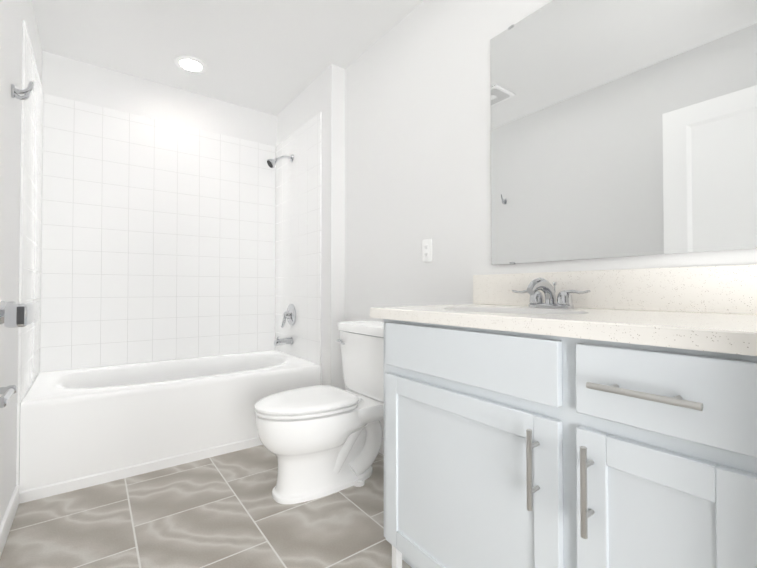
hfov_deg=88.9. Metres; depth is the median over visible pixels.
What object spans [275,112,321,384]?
wall tile
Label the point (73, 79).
wall
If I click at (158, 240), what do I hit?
wall tile
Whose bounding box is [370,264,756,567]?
bathroom vanity
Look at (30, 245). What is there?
wall tile
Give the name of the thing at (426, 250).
electrical outlet
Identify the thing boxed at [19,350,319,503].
bathtub
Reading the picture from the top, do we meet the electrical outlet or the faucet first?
the electrical outlet
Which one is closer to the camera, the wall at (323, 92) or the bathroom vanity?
the bathroom vanity
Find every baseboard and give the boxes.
[0,485,18,557]
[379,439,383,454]
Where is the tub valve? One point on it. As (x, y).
(289, 314)
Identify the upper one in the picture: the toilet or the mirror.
the mirror
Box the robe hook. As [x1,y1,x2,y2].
[11,81,33,99]
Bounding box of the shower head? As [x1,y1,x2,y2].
[267,154,293,167]
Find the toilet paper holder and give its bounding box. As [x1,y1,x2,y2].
[0,385,16,407]
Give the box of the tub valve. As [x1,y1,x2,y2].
[281,304,295,327]
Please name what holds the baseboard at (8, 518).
attached to the wall at (14, 14)
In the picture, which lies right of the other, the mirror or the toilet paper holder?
the mirror
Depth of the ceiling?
2.29 m
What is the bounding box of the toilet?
[254,320,383,503]
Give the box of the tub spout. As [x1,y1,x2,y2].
[274,336,292,345]
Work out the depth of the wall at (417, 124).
1.95 m
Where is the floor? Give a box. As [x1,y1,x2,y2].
[0,445,411,567]
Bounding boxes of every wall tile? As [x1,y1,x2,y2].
[16,21,43,485]
[40,94,275,371]
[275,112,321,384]
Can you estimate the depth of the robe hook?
1.55 m
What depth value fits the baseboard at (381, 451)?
2.22 m
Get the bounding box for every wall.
[0,0,41,524]
[38,51,275,374]
[276,64,344,389]
[345,0,756,438]
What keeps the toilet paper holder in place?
attached to the wall at (14, 14)
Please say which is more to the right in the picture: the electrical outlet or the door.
the electrical outlet
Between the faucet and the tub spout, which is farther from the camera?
the tub spout
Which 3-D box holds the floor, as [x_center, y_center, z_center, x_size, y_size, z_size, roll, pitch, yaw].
[-0.115,1.015,1.055,1.830,0.100,4.670,1,-1,-37]
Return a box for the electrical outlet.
[422,239,431,261]
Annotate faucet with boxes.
[512,278,590,308]
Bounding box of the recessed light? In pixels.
[174,55,206,72]
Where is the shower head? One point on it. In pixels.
(271, 163)
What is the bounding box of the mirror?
[491,0,756,264]
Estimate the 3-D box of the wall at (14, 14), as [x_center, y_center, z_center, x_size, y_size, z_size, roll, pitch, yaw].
[-0.806,-0.263,0.562,0.100,2.440,4.670,1,-1,-37]
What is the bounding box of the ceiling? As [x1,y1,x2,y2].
[32,0,423,115]
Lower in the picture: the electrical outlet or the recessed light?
the electrical outlet

